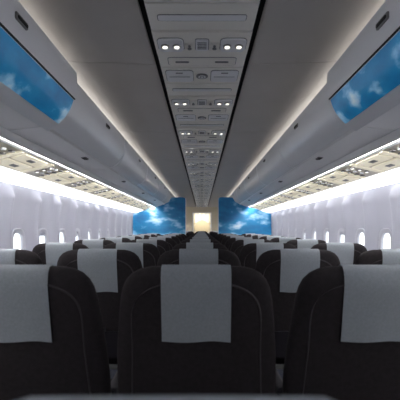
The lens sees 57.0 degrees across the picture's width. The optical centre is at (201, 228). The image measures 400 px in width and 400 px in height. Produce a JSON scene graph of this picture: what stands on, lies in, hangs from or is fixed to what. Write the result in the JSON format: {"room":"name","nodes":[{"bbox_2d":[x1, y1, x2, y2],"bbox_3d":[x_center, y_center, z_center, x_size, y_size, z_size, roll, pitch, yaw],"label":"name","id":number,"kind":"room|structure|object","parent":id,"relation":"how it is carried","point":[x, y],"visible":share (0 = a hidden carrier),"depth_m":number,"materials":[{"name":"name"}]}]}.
{"room":"aircraft cabin","nodes":[
{"label":"aircraft cabin","id":0,"kind":"room"},
{"bbox_2d":[0,181,133,250],"bbox_3d":[-1.907,0.013,9.700,0.135,2.474,24.600,0,0,0],"label":"wall","id":1,"kind":"structure","parent":0,"point":[30,210],"depth_m":4.76,"materials":[{"name":"plastic"}]},
{"bbox_2d":[12,228,25,249],"bbox_3d":[-1.975,0.195,3.950,0.044,0.400,0.310,0,0,0],"label":"window","id":2,"kind":"structure","parent":1,"relation":"in","point":[19,231],"depth_m":4.03,"materials":[{"name":"grey plastic"}]},
{"bbox_2d":[39,228,48,243],"bbox_3d":[-1.977,0.195,4.570,0.048,0.400,0.310,0,0,0],"label":"window","id":3,"kind":"structure","parent":1,"relation":"in","point":[42,232],"depth_m":4.63,"materials":[{"name":"grey plastic"}]},
{"bbox_2d":[60,228,66,242],"bbox_3d":[-1.975,0.195,5.190,0.044,0.400,0.310,0,0,0],"label":"window","id":4,"kind":"structure","parent":1,"relation":"in","point":[62,230],"depth_m":5.29,"materials":[{"name":"grey plastic"}]},
{"bbox_2d":[0,166,140,209],"bbox_3d":[-1.860,-0.535,8.200,0.120,0.130,21.560,0,0,0],"label":"trim","id":5,"kind":"structure","parent":1,"relation":"attached to","point":[0,166],"depth_m":4.65,"materials":[{"name":"white plastic"}]},
{"bbox_2d":[0,167,142,212],"bbox_3d":[-1.840,-0.492,8.200,0.150,0.095,21.560,0,0,0],"label":"light strip","id":6,"kind":"object","parent":1,"relation":"attached to","point":[6,175],"visible":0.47,"depth_m":4.50,"materials":[{"name":"white plastic"}]},
{"bbox_2d":[76,228,80,239],"bbox_3d":[-1.977,0.195,5.810,0.048,0.400,0.310,0,0,0],"label":"window","id":7,"kind":"structure","parent":1,"relation":"in","point":[77,229],"depth_m":5.90,"materials":[{"name":"grey plastic"}]},
{"bbox_2d":[88,228,91,238],"bbox_3d":[-1.975,0.195,6.430,0.044,0.400,0.310,0,0,0],"label":"window","id":8,"kind":"structure","parent":1,"relation":"in","point":[89,229],"depth_m":6.53,"materials":[{"name":"grey plastic"}]},
{"bbox_3d":[-1.340,-0.855,-0.155,1.040,0.411,1.738,0,0,0],"label":"bin","id":9,"kind":"object","parent":1,"relation":"attached to","visible":0},
{"bbox_2d":[0,126,157,209],"bbox_3d":[-1.530,-0.599,8.200,0.460,0.122,21.600,0,0,0],"label":"panel","id":10,"kind":"object","parent":9,"relation":"attached to","point":[17,153],"visible":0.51,"depth_m":3.74,"materials":[{"name":"white plastic"}]},
{"bbox_2d":[0,0,76,130],"bbox_3d":[-1.340,-0.855,1.595,1.040,0.411,1.738,0,0,0],"label":"bin","id":11,"kind":"object","parent":10,"relation":"attached to","point":[38,85],"visible":1,"depth_m":1.95,"materials":[{"name":"plastic"}]},
{"bbox_2d":[1,83,124,170],"bbox_3d":[-1.365,-0.860,3.345,0.990,0.401,1.738,0,0,0],"label":"bin","id":12,"kind":"object","parent":10,"relation":"attached to","point":[86,138],"visible":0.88,"depth_m":3.07,"materials":[{"name":"plastic"}]},
{"bbox_2d":[90,138,146,187],"bbox_3d":[-1.365,-0.860,5.095,0.990,0.401,1.738,0,0,0],"label":"bin","id":13,"kind":"object","parent":10,"relation":"attached to","point":[131,170],"visible":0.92,"depth_m":4.86,"materials":[{"name":"plastic"}]},
{"bbox_2d":[117,165,159,196],"bbox_3d":[-1.365,-0.860,6.845,0.990,0.401,1.738,0,0,0],"label":"bin","id":14,"kind":"object","parent":10,"relation":"attached to","point":[150,185],"visible":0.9,"depth_m":6.67,"materials":[{"name":"plastic"}]},
{"bbox_2d":[141,180,167,202],"bbox_3d":[-1.365,-0.860,8.595,0.990,0.401,1.738,0,0,0],"label":"bin","id":15,"kind":"object","parent":10,"relation":"attached to","point":[160,195],"visible":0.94,"depth_m":8.46,"materials":[{"name":"plastic"}]},
{"bbox_2d":[153,188,172,205],"bbox_3d":[-1.365,-0.860,10.345,0.990,0.401,1.738,0,0,0],"label":"bin","id":16,"kind":"object","parent":10,"relation":"attached to","point":[169,196],"visible":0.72,"depth_m":10.01,"materials":[{"name":"plastic"}]},
{"bbox_2d":[110,369,283,378],"bbox_3d":[0.000,1.290,9.700,4.200,0.080,24.600,0,0,0],"label":"floor","id":17,"kind":"structure","parent":0,"point":[113,372],"depth_m":3.19,"materials":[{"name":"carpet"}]},
{"bbox_2d":[0,249,42,264],"bbox_3d":[-1.260,0.688,2.595,0.608,1.124,0.714,0,0,0],"label":"seat","id":18,"kind":"object","parent":17,"relation":"on","point":[7,256],"visible":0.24,"depth_m":2.25,"materials":[{"name":"grey fabric"}]},
{"bbox_2d":[0,265,117,399],"bbox_3d":[-0.640,0.688,1.595,0.608,1.124,0.714,0,0,0],"label":"seat","id":19,"kind":"object","parent":17,"relation":"on","point":[53,339],"visible":0.94,"depth_m":1.29,"materials":[{"name":"grey fabric"}]},
{"bbox_2d":[32,243,88,265],"bbox_3d":[-1.260,0.688,3.595,0.608,1.124,0.714,0,0,0],"label":"seat","id":20,"kind":"object","parent":17,"relation":"on","point":[49,253],"visible":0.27,"depth_m":3.25,"materials":[{"name":"grey fabric"}]},
{"bbox_2d":[74,239,113,248],"bbox_3d":[-1.260,0.688,4.596,0.608,1.124,0.714,0,0,0],"label":"seat","id":21,"kind":"object","parent":17,"relation":"on","point":[90,243],"visible":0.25,"depth_m":4.24,"materials":[{"name":"grey fabric"}]},
{"bbox_2d":[57,249,142,368],"bbox_3d":[-0.640,0.688,2.595,0.608,1.124,0.714,0,0,0],"label":"seat","id":22,"kind":"object","parent":17,"relation":"on","point":[108,270],"visible":0.39,"depth_m":2.26,"materials":[{"name":"grey fabric"}]},
{"bbox_2d":[100,237,129,242],"bbox_3d":[-1.260,0.688,5.596,0.608,1.124,0.714,0,0,0],"label":"seat","id":23,"kind":"object","parent":17,"relation":"on","point":[114,239],"visible":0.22,"depth_m":5.25,"materials":[{"name":"grey fabric"}]},
{"bbox_2d":[117,236,141,239],"bbox_3d":[-1.260,0.688,6.596,0.608,1.124,0.714,0,0,0],"label":"seat","id":24,"kind":"object","parent":17,"relation":"on","point":[129,237],"visible":0.11,"depth_m":6.25,"materials":[{"name":"grey fabric"}]},
{"bbox_2d":[103,243,159,267],"bbox_3d":[-0.640,0.688,3.595,0.608,1.124,0.714,0,0,0],"label":"seat","id":25,"kind":"object","parent":17,"relation":"on","point":[149,254],"visible":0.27,"depth_m":3.25,"materials":[{"name":"grey fabric"}]},
{"bbox_2d":[128,235,149,238],"bbox_3d":[-1.260,0.688,7.596,0.608,1.124,0.714,0,0,0],"label":"seat","id":26,"kind":"object","parent":17,"relation":"on","point":[141,236],"visible":0.15,"depth_m":7.25,"materials":[{"name":"grey fabric"}]},
{"bbox_2d":[127,239,169,255],"bbox_3d":[-0.640,0.688,4.596,0.608,1.124,0.714,0,0,0],"label":"seat","id":27,"kind":"object","parent":17,"relation":"on","point":[162,245],"visible":0.19,"depth_m":4.25,"materials":[{"name":"grey fabric"}]},
{"bbox_2d":[133,197,185,234],"bbox_3d":[-1.188,0.190,10.275,1.485,2.120,0.060,0,0,0],"label":"divider","id":28,"kind":"object","parent":17,"relation":"on","point":[170,217],"visible":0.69,"depth_m":10.25,"materials":[{"name":"blue plastic"}]},
{"bbox_2d":[143,237,175,249],"bbox_3d":[-0.640,0.688,5.596,0.608,1.124,0.714,0,0,0],"label":"seat","id":29,"kind":"object","parent":17,"relation":"on","point":[170,241],"visible":0.16,"depth_m":5.26,"materials":[{"name":"grey fabric"}]},
{"bbox_2d":[154,236,179,244],"bbox_3d":[-0.640,0.688,6.596,0.608,1.124,0.714,0,0,0],"label":"seat","id":30,"kind":"object","parent":17,"relation":"on","point":[176,239],"visible":0.13,"depth_m":6.25,"materials":[{"name":"grey fabric"}]},
{"bbox_2d":[160,235,182,241],"bbox_3d":[-0.640,0.688,7.596,0.608,1.124,0.714,0,0,0],"label":"seat","id":31,"kind":"object","parent":17,"relation":"on","point":[178,236],"visible":0.09,"depth_m":7.25,"materials":[{"name":"grey fabric"}]},
{"bbox_2d":[165,234,184,239],"bbox_3d":[-0.640,0.688,8.595,0.608,1.124,0.714,0,0,0],"label":"seat","id":32,"kind":"object","parent":17,"relation":"on","point":[181,235],"visible":0.09,"depth_m":8.26,"materials":[{"name":"grey fabric"}]},
{"bbox_2d":[21,396,330,399],"bbox_3d":[-0.020,0.688,0.581,0.608,1.124,0.714,0,0,0],"label":"seat","id":33,"kind":"object","parent":17,"relation":"on","point":[30,397],"visible":1,"depth_m":0.29,"materials":[{"name":"grey fabric"}]},
{"bbox_2d":[117,265,275,395],"bbox_3d":[-0.020,0.688,1.595,0.608,1.124,0.714,0,0,0],"label":"seat","id":34,"kind":"object","parent":17,"relation":"on","point":[184,330],"visible":0.94,"depth_m":1.28,"materials":[{"name":"grey fabric"}]},
{"bbox_2d":[157,249,240,265],"bbox_3d":[-0.020,0.688,2.595,0.608,1.124,0.714,0,0,0],"label":"seat","id":35,"kind":"object","parent":17,"relation":"on","point":[181,256],"visible":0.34,"depth_m":2.25,"materials":[{"name":"grey fabric"}]},
{"bbox_2d":[172,243,227,249],"bbox_3d":[-0.020,0.688,3.595,0.608,1.124,0.714,0,0,0],"label":"seat","id":36,"kind":"object","parent":17,"relation":"on","point":[218,246],"visible":0.18,"depth_m":3.25,"materials":[{"name":"grey fabric"}]},
{"bbox_2d":[179,239,220,243],"bbox_3d":[-0.020,0.688,4.596,0.608,1.124,0.714,0,0,0],"label":"seat","id":37,"kind":"object","parent":17,"relation":"on","point":[190,240],"visible":0.16,"depth_m":4.25,"materials":[{"name":"grey fabric"}]},
{"bbox_2d":[185,237,215,239],"bbox_3d":[-0.020,0.688,5.596,0.608,1.124,0.714,0,0,0],"label":"seat","id":38,"kind":"object","parent":17,"relation":"on","point":[192,237],"visible":0.09,"depth_m":5.26,"materials":[{"name":"grey fabric"}]},
{"bbox_2d":[188,236,213,237],"bbox_3d":[-0.020,0.688,6.596,0.608,1.124,0.714,0,0,0],"label":"seat","id":39,"kind":"object","parent":17,"relation":"on","point":[190,236],"visible":0.09,"depth_m":6.25,"materials":[{"name":"grey fabric"}]},
{"bbox_2d":[193,213,210,232],"bbox_3d":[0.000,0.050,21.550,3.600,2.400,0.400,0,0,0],"label":"doorway","id":40,"kind":"structure","parent":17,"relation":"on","point":[201,221],"depth_m":21.41,"materials":[{"name":"beige"}]},
{"bbox_2d":[217,234,236,240],"bbox_3d":[0.600,0.688,8.595,0.608,1.124,0.714,0,0,0],"label":"seat","id":41,"kind":"object","parent":17,"relation":"on","point":[219,236],"visible":0.16,"depth_m":8.26,"materials":[{"name":"grey fabric"}]},
{"bbox_2d":[219,235,241,242],"bbox_3d":[0.600,0.688,7.596,0.608,1.124,0.714,0,0,0],"label":"seat","id":42,"kind":"object","parent":17,"relation":"on","point":[222,236],"visible":0.15,"depth_m":7.26,"materials":[{"name":"grey fabric"}]},
{"bbox_2d":[221,236,247,245],"bbox_3d":[0.600,0.688,6.596,0.608,1.124,0.714,0,0,0],"label":"seat","id":43,"kind":"object","parent":17,"relation":"on","point":[226,238],"visible":0.18,"depth_m":6.26,"materials":[{"name":"grey fabric"}]},
{"bbox_2d":[225,237,257,250],"bbox_3d":[0.600,0.688,5.596,0.608,1.124,0.714,0,0,0],"label":"seat","id":44,"kind":"object","parent":17,"relation":"on","point":[229,242],"visible":0.15,"depth_m":5.26,"materials":[{"name":"grey fabric"}]},
{"bbox_2d":[218,197,270,234],"bbox_3d":[1.188,0.190,10.275,1.485,2.120,0.060,0,0,0],"label":"divider","id":45,"kind":"object","parent":17,"relation":"on","point":[233,217],"visible":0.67,"depth_m":10.25,"materials":[{"name":"blue plastic"}]},
{"bbox_2d":[230,239,272,257],"bbox_3d":[0.600,0.688,4.596,0.608,1.124,0.714,0,0,0],"label":"seat","id":46,"kind":"object","parent":17,"relation":"on","point":[236,247],"visible":0.2,"depth_m":4.25,"materials":[{"name":"grey fabric"}]},
{"bbox_2d":[252,235,273,238],"bbox_3d":[1.220,0.688,7.596,0.608,1.124,0.714,0,0,0],"label":"seat","id":47,"kind":"object","parent":17,"relation":"on","point":[254,236],"visible":0.11,"depth_m":7.25,"materials":[{"name":"grey fabric"}]},
{"bbox_2d":[239,243,296,269],"bbox_3d":[0.600,0.688,3.595,0.608,1.124,0.714,0,0,0],"label":"seat","id":48,"kind":"object","parent":17,"relation":"on","point":[249,254],"visible":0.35,"depth_m":3.25,"materials":[{"name":"grey fabric"}]},
{"bbox_2d":[259,236,283,239],"bbox_3d":[1.220,0.688,6.596,0.608,1.124,0.714,0,0,0],"label":"seat","id":49,"kind":"object","parent":17,"relation":"on","point":[262,237],"visible":0.19,"depth_m":6.25,"materials":[{"name":"grey fabric"}]},
{"bbox_2d":[270,237,300,242],"bbox_3d":[1.220,0.688,5.596,0.608,1.124,0.714,0,0,0],"label":"seat","id":50,"kind":"object","parent":17,"relation":"on","point":[280,239],"visible":0.15,"depth_m":5.25,"materials":[{"name":"grey fabric"}]},
{"bbox_2d":[255,249,340,368],"bbox_3d":[0.600,0.688,2.595,0.608,1.124,0.714,0,0,0],"label":"seat","id":51,"kind":"object","parent":17,"relation":"on","point":[283,270],"visible":0.38,"depth_m":2.26,"materials":[{"name":"grey fabric"}]},
{"bbox_2d":[287,239,326,248],"bbox_3d":[1.220,0.688,4.596,0.608,1.124,0.714,0,0,0],"label":"seat","id":52,"kind":"object","parent":17,"relation":"on","point":[298,243],"visible":0.19,"depth_m":4.24,"materials":[{"name":"grey fabric"}]},
{"bbox_2d":[275,265,399,399],"bbox_3d":[0.600,0.688,1.595,0.608,1.124,0.714,0,0,0],"label":"seat","id":53,"kind":"object","parent":17,"relation":"on","point":[343,340],"visible":0.95,"depth_m":1.29,"materials":[{"name":"grey fabric"}]},
{"bbox_2d":[311,243,366,264],"bbox_3d":[1.220,0.688,3.595,0.608,1.124,0.714,0,0,0],"label":"seat","id":54,"kind":"object","parent":17,"relation":"on","point":[347,253],"visible":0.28,"depth_m":3.25,"materials":[{"name":"grey fabric"}]},
{"bbox_2d":[354,249,399,264],"bbox_3d":[1.220,0.688,2.595,0.608,1.124,0.714,0,0,0],"label":"seat","id":55,"kind":"object","parent":17,"relation":"on","point":[380,256],"visible":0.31,"depth_m":2.25,"materials":[{"name":"grey fabric"}]},
{"bbox_2d":[18,0,385,206],"bbox_3d":[0.000,-1.200,9.700,3.900,0.200,24.600,0,0,0],"label":"ceiling","id":56,"kind":"structure","parent":0,"point":[109,45],"depth_m":2.56,"materials":[{"name":"plastic"}]},
{"bbox_2d":[144,0,259,206],"bbox_3d":[0.000,-1.105,8.223,0.566,0.061,21.645,0,0,0],"label":"panel","id":57,"kind":"object","parent":56,"relation":"attached to","point":[202,46],"visible":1,"depth_m":2.50,"materials":[{"name":"white plastic"}]},
{"bbox_2d":[186,207,217,230],"bbox_3d":[0.000,0.050,19.050,3.900,2.400,0.080,0,0,0],"label":"wall","id":58,"kind":"structure","parent":0,"point":[189,210],"depth_m":19.01,"materials":[{"name":"beige"}]},
{"bbox_2d":[192,212,211,230],"bbox_3d":[0.000,0.207,18.980,1.000,2.085,0.070,0,0,0],"label":"trim","id":59,"kind":"structure","parent":58,"relation":"attached to","point":[192,212],"depth_m":18.95,"materials":[{"name":"white plastic"}]},
{"bbox_2d":[270,182,399,250],"bbox_3d":[1.907,0.013,9.700,0.135,2.474,24.600,0,0,0],"label":"wall","id":60,"kind":"structure","parent":0,"point":[373,210],"depth_m":4.80,"materials":[{"name":"plastic"}]},
{"bbox_2d":[312,228,315,238],"bbox_3d":[1.975,0.195,6.430,0.044,0.400,0.310,0,0,0],"label":"window","id":61,"kind":"structure","parent":60,"relation":"in","point":[314,229],"depth_m":6.52,"materials":[{"name":"grey plastic"}]},
{"bbox_2d":[246,128,399,209],"bbox_3d":[1.530,-0.599,8.200,0.460,0.122,21.600,0,0,0],"label":"panel","id":62,"kind":"object","parent":60,"relation":"attached to","point":[381,155],"visible":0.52,"depth_m":3.80,"materials":[{"name":"white plastic"}]},
{"bbox_2d":[231,188,250,205],"bbox_3d":[1.365,-0.860,10.345,0.990,0.401,1.738,0,0,0],"label":"bin","id":63,"kind":"object","parent":62,"relation":"attached to","point":[234,196],"visible":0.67,"depth_m":10.01,"materials":[{"name":"plastic"}]},
{"bbox_2d":[236,180,262,202],"bbox_3d":[1.365,-0.860,8.595,0.990,0.401,1.738,0,0,0],"label":"bin","id":64,"kind":"object","parent":62,"relation":"attached to","point":[243,195],"visible":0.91,"depth_m":8.46,"materials":[{"name":"plastic"}]},
{"bbox_2d":[244,165,286,196],"bbox_3d":[1.365,-0.860,6.845,0.990,0.401,1.738,0,0,0],"label":"bin","id":65,"kind":"object","parent":62,"relation":"attached to","point":[253,185],"visible":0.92,"depth_m":6.67,"materials":[{"name":"plastic"}]},
{"bbox_2d":[257,138,313,187],"bbox_3d":[1.365,-0.860,5.095,0.990,0.401,1.738,0,0,0],"label":"bin","id":66,"kind":"object","parent":62,"relation":"attached to","point":[272,170],"visible":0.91,"depth_m":4.86,"materials":[{"name":"plastic"}]},
{"bbox_2d":[279,83,398,170],"bbox_3d":[1.365,-0.860,3.345,0.990,0.401,1.738,0,0,0],"label":"bin","id":67,"kind":"object","parent":62,"relation":"attached to","point":[316,138],"visible":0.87,"depth_m":3.09,"materials":[{"name":"plastic"}]},
{"bbox_2d":[327,0,399,130],"bbox_3d":[1.340,-0.855,1.595,1.040,0.411,1.738,0,0,0],"label":"bin","id":68,"kind":"object","parent":62,"relation":"attached to","point":[363,85],"visible":1,"depth_m":1.97,"materials":[{"name":"plastic"}]},
{"bbox_2d":[323,228,327,240],"bbox_3d":[1.975,0.195,5.810,0.044,0.400,0.310,0,0,0],"label":"window","id":69,"kind":"structure","parent":60,"relation":"in","point":[325,229],"depth_m":5.91,"materials":[{"name":"grey plastic"}]},
{"bbox_2d":[261,168,399,212],"bbox_3d":[1.840,-0.492,8.200,0.150,0.095,21.560,0,0,0],"label":"light strip","id":70,"kind":"object","parent":60,"relation":"attached to","point":[393,176],"visible":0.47,"depth_m":4.58,"materials":[{"name":"white plastic"}]},
{"bbox_2d":[263,167,399,209],"bbox_3d":[1.860,-0.535,8.200,0.120,0.130,21.560,0,0,0],"label":"trim","id":71,"kind":"structure","parent":60,"relation":"attached to","point":[399,167],"depth_m":4.75,"materials":[{"name":"white plastic"}]},
{"bbox_2d":[337,228,343,242],"bbox_3d":[1.977,0.195,5.190,0.048,0.400,0.310,0,0,0],"label":"window","id":72,"kind":"structure","parent":60,"relation":"in","point":[341,230],"depth_m":5.28,"materials":[{"name":"grey plastic"}]},
{"bbox_2d":[355,228,364,245],"bbox_3d":[1.975,0.195,4.570,0.044,0.400,0.310,0,0,0],"label":"window","id":73,"kind":"structure","parent":60,"relation":"in","point":[359,231],"depth_m":4.64,"materials":[{"name":"grey plastic"}]},
{"bbox_2d":[378,228,391,248],"bbox_3d":[1.975,0.195,3.950,0.044,0.400,0.310,0,0,0],"label":"window","id":74,"kind":"structure","parent":60,"relation":"in","point":[383,231],"depth_m":4.03,"materials":[{"name":"grey plastic"}]}
]}

